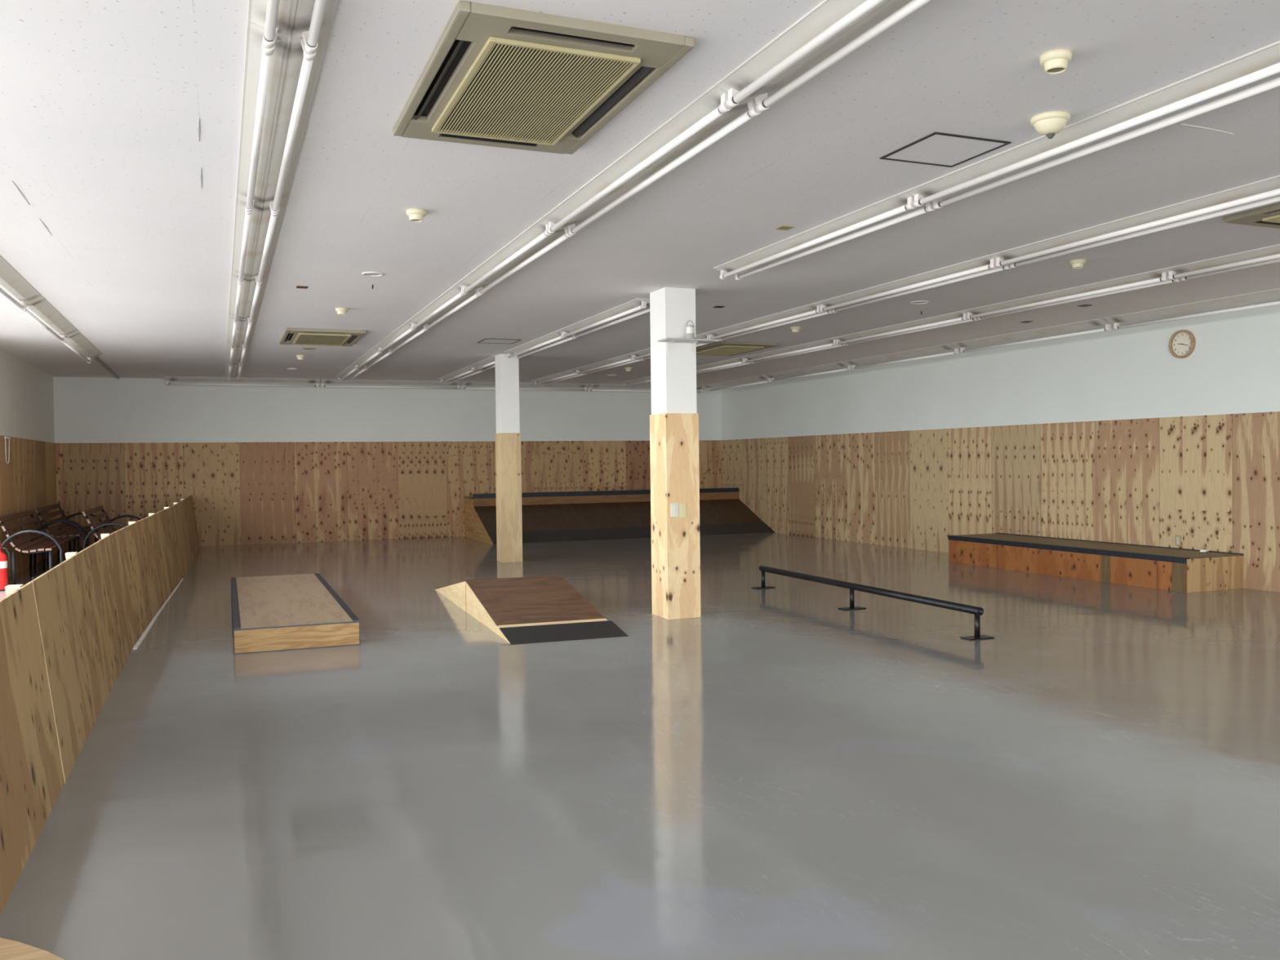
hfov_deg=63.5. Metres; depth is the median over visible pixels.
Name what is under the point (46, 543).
park bench
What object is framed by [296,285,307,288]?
ceiling plate
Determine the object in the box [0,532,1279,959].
floor
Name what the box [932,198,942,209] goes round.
socket
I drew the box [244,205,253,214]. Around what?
socket
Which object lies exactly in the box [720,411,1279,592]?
wall paneling
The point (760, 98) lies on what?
socket
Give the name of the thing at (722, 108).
socket
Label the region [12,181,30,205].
crack
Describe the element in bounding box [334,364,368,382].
fluorescent light
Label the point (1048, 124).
detector
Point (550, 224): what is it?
socket
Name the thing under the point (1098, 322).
fluorescent light
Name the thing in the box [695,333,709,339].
fluorescent light
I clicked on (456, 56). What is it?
outlet
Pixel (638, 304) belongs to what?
fluorescent light
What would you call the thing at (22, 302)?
socket
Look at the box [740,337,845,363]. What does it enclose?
fluorescent light
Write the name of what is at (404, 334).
fluorescent light
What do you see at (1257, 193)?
fluorescent light
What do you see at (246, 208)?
socket
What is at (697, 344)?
fluorescent light
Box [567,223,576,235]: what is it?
socket
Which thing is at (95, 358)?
conduit
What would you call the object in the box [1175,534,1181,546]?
wall socket
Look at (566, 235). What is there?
socket
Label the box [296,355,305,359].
smoke detector
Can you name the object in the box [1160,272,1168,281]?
socket
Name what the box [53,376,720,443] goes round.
wall
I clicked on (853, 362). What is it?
fluorescent light
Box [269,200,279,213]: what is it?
socket
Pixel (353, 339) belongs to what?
outlet
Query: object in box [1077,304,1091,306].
ceiling plate
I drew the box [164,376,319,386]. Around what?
fluorescent light
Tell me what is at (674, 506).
wall switch
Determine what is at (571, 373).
fluorescent light
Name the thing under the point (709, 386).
fluorescent light
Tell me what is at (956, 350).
socket
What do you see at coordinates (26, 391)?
wall
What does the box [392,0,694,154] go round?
air conditioner
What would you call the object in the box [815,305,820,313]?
socket
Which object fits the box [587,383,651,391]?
fluorescent light
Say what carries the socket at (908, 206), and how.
attached to the fluorescent light at (902, 202)
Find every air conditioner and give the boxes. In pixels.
[279,327,365,346]
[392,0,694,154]
[696,341,779,355]
[1222,203,1279,228]
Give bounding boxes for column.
[494,353,522,562]
[649,287,701,619]
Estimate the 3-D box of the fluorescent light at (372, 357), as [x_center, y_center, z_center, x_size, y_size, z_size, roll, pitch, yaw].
[-3.764,-1.701,14.550,0.270,0.093,2.467,-1,1,-22]
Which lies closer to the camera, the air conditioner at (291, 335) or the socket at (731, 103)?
the socket at (731, 103)
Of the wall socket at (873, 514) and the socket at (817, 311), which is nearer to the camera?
the socket at (817, 311)
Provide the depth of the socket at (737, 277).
8.23 m
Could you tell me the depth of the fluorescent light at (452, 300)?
9.80 m
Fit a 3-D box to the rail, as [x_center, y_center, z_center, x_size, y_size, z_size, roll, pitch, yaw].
[1.976,1.080,9.641,0.232,0.242,3.645,-1,1,-21]
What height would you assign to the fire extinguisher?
0.547 m
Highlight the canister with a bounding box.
[685,320,694,338]
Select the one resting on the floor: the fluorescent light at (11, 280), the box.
the box
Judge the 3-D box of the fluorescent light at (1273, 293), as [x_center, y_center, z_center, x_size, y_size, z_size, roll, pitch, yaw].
[5.702,-1.720,10.334,0.195,0.133,2.517,-1,1,-22]
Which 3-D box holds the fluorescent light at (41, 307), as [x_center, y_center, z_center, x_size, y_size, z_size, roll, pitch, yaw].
[-5.870,-1.577,10.319,0.195,0.133,2.517,-1,1,-22]
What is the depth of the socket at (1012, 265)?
7.85 m
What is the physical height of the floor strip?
0.010 m
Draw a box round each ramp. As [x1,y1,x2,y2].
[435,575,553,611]
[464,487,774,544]
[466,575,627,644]
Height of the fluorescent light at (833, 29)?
0.093 m
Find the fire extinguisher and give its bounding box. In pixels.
[0,542,10,591]
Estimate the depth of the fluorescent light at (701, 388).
21.32 m
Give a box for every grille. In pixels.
[293,333,351,346]
[431,36,640,145]
[696,345,764,355]
[1262,214,1279,222]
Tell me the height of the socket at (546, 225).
0.075 m
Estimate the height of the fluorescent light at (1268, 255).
0.093 m
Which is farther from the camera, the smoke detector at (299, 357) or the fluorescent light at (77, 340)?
the smoke detector at (299, 357)
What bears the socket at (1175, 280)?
attached to the fluorescent light at (1158, 277)
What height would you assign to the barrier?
0.907 m
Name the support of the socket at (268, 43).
attached to the fluorescent light at (306, 20)
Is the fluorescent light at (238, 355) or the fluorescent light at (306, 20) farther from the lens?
the fluorescent light at (238, 355)
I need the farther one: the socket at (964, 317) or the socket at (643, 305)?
the socket at (964, 317)
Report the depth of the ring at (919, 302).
10.16 m
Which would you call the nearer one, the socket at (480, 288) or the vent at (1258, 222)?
the vent at (1258, 222)
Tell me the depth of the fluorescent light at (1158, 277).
9.47 m
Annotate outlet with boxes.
[284,333,293,342]
[346,335,357,343]
[413,38,471,119]
[441,133,536,146]
[511,26,634,47]
[571,66,653,137]
[1176,536,1179,544]
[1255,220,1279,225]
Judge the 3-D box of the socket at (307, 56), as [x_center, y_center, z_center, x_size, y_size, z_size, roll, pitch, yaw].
[-1.168,-1.524,3.643,0.050,0.075,0.047,-1,1,-22]
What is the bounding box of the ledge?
[947,532,1243,592]
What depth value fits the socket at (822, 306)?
10.09 m
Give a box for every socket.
[18,300,25,310]
[244,200,254,212]
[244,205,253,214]
[262,25,277,48]
[262,35,276,55]
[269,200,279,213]
[269,204,278,216]
[300,39,316,60]
[302,31,318,53]
[462,285,467,294]
[476,286,482,295]
[544,223,551,236]
[547,222,555,234]
[564,226,571,237]
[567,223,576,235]
[640,301,646,308]
[718,93,731,113]
[719,270,727,279]
[725,88,739,108]
[734,272,742,280]
[746,99,760,117]
[755,93,768,112]
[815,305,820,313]
[819,304,826,312]
[872,513,875,520]
[905,196,915,210]
[912,193,924,208]
[924,201,934,212]
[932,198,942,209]
[954,348,959,354]
[960,347,964,353]
[962,313,967,320]
[966,312,972,319]
[988,258,996,268]
[995,257,1003,267]
[1003,263,1010,270]
[1008,262,1016,268]
[1104,324,1111,331]
[1113,323,1119,329]
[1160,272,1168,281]
[1167,271,1175,279]
[1173,277,1180,282]
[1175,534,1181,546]
[1179,276,1187,280]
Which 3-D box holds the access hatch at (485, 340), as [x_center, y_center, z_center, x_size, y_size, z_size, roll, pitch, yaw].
[-1.769,-1.740,12.976,0.450,0.006,0.450,-1,1,-22]
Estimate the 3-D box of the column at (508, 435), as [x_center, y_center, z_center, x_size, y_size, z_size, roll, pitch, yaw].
[-1.875,-0.309,14.717,0.290,2.928,0.320,-1,1,-22]
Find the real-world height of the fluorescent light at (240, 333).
0.093 m
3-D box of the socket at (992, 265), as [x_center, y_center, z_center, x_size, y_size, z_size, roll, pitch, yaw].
[2.694,-1.649,7.881,0.050,0.075,0.047,-1,1,-22]
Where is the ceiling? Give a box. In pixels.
[0,0,1279,387]
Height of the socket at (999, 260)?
0.075 m
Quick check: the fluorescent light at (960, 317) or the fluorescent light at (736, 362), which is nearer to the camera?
the fluorescent light at (960, 317)
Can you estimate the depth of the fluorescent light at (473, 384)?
19.57 m
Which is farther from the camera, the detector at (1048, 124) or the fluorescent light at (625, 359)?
the fluorescent light at (625, 359)
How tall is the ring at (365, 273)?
0.010 m
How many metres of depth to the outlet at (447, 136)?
4.80 m
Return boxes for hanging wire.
[4,436,10,464]
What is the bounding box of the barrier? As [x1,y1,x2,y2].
[0,495,199,915]
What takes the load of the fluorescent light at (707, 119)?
attached to the ceiling
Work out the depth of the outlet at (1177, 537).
11.50 m
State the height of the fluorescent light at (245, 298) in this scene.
0.093 m
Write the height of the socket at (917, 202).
0.075 m
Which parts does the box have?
panel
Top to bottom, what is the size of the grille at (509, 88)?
0.017 m
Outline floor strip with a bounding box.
[133,577,183,648]
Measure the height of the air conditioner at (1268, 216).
0.052 m
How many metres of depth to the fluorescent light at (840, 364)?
17.30 m
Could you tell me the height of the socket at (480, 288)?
0.075 m
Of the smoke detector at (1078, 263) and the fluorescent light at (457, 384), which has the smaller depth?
the smoke detector at (1078, 263)
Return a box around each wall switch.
[671,502,678,516]
[679,503,686,518]
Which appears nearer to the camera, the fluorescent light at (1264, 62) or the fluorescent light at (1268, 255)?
the fluorescent light at (1264, 62)
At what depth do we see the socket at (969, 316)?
10.76 m
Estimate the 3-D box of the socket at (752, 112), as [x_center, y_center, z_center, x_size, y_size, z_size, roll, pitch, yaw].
[0.476,-1.556,4.311,0.050,0.075,0.047,-1,1,-22]
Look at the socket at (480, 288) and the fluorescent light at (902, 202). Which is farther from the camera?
the socket at (480, 288)
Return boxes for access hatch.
[477,338,521,343]
[880,132,1011,167]
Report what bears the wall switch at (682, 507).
attached to the column at (674, 416)
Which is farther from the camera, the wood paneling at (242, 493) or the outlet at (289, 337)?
the wood paneling at (242, 493)
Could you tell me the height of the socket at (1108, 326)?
0.083 m
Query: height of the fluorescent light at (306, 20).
0.093 m
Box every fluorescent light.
[0,255,42,310]
[22,296,78,342]
[62,331,102,363]
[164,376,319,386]
[224,360,245,380]
[225,342,249,367]
[226,315,257,349]
[228,271,267,324]
[231,195,286,284]
[236,19,329,213]
[248,0,337,53]
[320,379,461,389]
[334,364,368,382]
[351,346,395,369]
[374,321,431,353]
[407,283,486,330]
[437,366,481,383]
[456,219,578,295]
[460,382,495,389]
[468,355,495,372]
[503,329,574,359]
[519,382,589,391]
[532,368,585,385]
[539,84,770,235]
[558,297,649,338]
[574,353,642,374]
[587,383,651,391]
[621,375,650,386]
[629,347,650,360]
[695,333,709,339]
[696,337,719,346]
[696,356,751,373]
[696,386,705,392]
[702,374,770,391]
[705,302,832,341]
[713,191,934,280]
[714,0,932,112]
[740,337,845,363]
[764,361,851,382]
[814,254,1010,312]
[831,311,977,345]
[844,343,959,369]
[905,40,1279,209]
[951,318,1111,353]
[962,268,1180,319]
[989,175,1279,268]
[1103,288,1279,329]
[1162,244,1279,280]
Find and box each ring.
[302,347,315,349]
[361,271,383,276]
[910,300,928,304]
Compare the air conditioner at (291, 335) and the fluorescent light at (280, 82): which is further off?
the air conditioner at (291, 335)
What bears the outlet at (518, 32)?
attached to the air conditioner at (495, 76)
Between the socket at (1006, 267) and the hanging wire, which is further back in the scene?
the hanging wire
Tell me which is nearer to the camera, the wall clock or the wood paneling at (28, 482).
the wall clock
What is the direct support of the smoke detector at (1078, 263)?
attached to the ceiling
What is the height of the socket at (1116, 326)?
0.083 m
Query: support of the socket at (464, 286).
attached to the fluorescent light at (535, 240)
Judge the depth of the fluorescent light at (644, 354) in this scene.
14.45 m
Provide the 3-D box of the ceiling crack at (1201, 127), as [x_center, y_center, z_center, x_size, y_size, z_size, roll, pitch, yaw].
[2.663,-1.647,4.853,0.370,0.004,0.016,-1,1,-23]
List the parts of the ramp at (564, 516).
panel, toe plate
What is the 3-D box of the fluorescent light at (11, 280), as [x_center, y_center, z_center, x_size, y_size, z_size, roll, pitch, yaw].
[-4.912,-1.546,7.967,0.195,0.133,2.517,-1,1,-22]
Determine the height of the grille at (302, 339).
0.017 m
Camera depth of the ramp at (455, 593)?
10.16 m
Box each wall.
[0,348,54,443]
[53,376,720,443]
[720,304,1279,439]
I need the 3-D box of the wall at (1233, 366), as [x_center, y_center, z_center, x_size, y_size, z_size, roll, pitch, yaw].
[6.450,-0.335,10.559,0.150,2.928,24.700,-1,1,-22]
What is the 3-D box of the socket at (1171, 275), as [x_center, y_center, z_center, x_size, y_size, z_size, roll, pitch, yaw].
[4.367,-1.680,8.492,0.050,0.075,0.047,-1,1,-22]
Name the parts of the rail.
post, plate, post, plate, post, plate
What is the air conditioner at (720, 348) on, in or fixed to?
attached to the ceiling
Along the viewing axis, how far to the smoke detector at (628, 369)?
16.81 m
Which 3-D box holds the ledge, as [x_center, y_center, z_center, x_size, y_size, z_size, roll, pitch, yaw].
[5.213,0.932,12.329,0.827,0.360,3.686,-1,1,-22]
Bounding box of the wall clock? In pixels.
[1168,329,1195,358]
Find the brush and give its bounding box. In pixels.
[1200,549,1210,551]
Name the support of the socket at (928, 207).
attached to the fluorescent light at (902, 202)
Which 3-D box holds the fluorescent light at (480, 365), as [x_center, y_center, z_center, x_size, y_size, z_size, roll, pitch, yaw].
[-2.270,-1.738,15.574,0.270,0.093,1.530,-1,1,-22]
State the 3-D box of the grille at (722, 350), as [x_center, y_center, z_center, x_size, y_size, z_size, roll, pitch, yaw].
[1.175,-1.755,14.061,0.570,0.017,1.070,-1,1,-22]
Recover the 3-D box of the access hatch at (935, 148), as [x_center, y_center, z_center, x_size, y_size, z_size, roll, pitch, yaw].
[1.510,-1.636,5.139,0.450,0.006,0.440,-1,1,-22]
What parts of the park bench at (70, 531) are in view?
leg, leg, leg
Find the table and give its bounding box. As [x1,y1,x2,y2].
[0,937,63,959]
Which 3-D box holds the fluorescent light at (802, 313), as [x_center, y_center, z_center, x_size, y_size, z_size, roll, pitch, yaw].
[1.368,-1.704,11.306,0.270,0.093,2.467,-1,1,-22]
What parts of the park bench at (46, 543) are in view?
leg, leg, leg, leg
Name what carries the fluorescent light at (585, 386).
attached to the wall at (87, 410)
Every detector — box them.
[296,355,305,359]
[335,307,348,315]
[405,208,426,222]
[624,367,631,371]
[790,326,800,332]
[1030,111,1070,138]
[1039,48,1072,74]
[1070,258,1085,268]
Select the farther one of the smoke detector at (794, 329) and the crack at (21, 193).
the smoke detector at (794, 329)
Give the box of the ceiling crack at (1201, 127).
[1180,123,1233,133]
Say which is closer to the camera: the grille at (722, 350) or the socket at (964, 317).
the socket at (964, 317)
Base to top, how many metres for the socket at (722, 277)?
0.075 m
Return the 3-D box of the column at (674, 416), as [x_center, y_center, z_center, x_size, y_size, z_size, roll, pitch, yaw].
[0.309,-0.237,9.339,0.318,2.928,0.370,-1,1,-22]
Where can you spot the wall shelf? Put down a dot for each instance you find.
(668, 340)
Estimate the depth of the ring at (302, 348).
13.51 m
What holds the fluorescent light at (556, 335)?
attached to the ceiling
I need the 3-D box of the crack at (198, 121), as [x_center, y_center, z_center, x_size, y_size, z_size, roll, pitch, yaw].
[-2.003,-1.587,4.697,0.008,0.004,0.350,-1,1,-22]
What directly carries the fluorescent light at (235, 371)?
attached to the ceiling
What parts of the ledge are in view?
panel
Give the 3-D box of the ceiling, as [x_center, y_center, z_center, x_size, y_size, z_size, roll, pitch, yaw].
[0.613,-1.759,8.163,12.714,0.150,25.000,-1,1,-22]
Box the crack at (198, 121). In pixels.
[198,120,199,140]
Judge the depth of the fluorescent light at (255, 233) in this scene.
6.74 m
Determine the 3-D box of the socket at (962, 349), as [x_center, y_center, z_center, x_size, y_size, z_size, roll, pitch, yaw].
[4.325,-1.743,13.870,0.041,0.083,0.053,-1,1,-22]
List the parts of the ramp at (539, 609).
panel, toe plate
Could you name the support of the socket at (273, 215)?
attached to the fluorescent light at (255, 233)
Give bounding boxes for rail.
[751,565,994,640]
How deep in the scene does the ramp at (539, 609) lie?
8.90 m
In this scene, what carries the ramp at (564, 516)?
on the floor
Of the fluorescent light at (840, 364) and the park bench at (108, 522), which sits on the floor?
the park bench at (108, 522)
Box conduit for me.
[93,356,119,378]
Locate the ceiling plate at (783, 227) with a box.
[775,225,794,230]
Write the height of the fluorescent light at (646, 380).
0.093 m
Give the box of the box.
[231,573,359,653]
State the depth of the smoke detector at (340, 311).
10.07 m
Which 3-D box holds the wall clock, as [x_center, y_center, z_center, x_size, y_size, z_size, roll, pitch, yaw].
[5.975,-1.499,11.409,0.046,0.314,0.314,-1,1,-22]
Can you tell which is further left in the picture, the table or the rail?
the table
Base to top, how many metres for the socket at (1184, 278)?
0.075 m
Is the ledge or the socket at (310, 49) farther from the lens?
the ledge
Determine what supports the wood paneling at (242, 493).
attached to the wall at (87, 410)
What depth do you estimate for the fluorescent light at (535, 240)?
7.45 m
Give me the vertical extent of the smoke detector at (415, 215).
0.060 m
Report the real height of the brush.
0.025 m
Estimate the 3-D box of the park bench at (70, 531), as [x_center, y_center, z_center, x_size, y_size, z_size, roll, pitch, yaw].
[-8.675,0.802,15.807,0.712,0.835,2.380,-1,1,-22]
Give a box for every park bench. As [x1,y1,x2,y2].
[0,510,86,584]
[33,503,105,568]
[81,505,141,550]
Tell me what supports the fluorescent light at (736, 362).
attached to the ceiling
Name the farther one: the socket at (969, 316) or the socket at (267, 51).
the socket at (969, 316)
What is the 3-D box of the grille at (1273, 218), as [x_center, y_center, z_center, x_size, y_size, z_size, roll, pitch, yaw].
[4.416,-1.651,6.182,0.570,0.017,1.070,-1,1,-22]
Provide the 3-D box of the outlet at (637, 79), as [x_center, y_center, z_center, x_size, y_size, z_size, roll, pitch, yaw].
[-0.136,-1.588,4.351,0.068,0.031,0.928,-1,1,-22]
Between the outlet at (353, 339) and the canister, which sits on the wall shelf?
the canister
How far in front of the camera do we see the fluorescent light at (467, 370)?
17.34 m
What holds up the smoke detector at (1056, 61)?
attached to the ceiling
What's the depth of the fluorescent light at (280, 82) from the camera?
4.34 m
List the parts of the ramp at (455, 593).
panel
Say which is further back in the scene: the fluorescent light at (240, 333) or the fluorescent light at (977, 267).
the fluorescent light at (240, 333)
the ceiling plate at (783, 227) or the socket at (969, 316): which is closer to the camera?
the ceiling plate at (783, 227)
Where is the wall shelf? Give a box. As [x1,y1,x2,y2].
[657,337,719,352]
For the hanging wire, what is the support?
hanging from the wall at (26, 391)

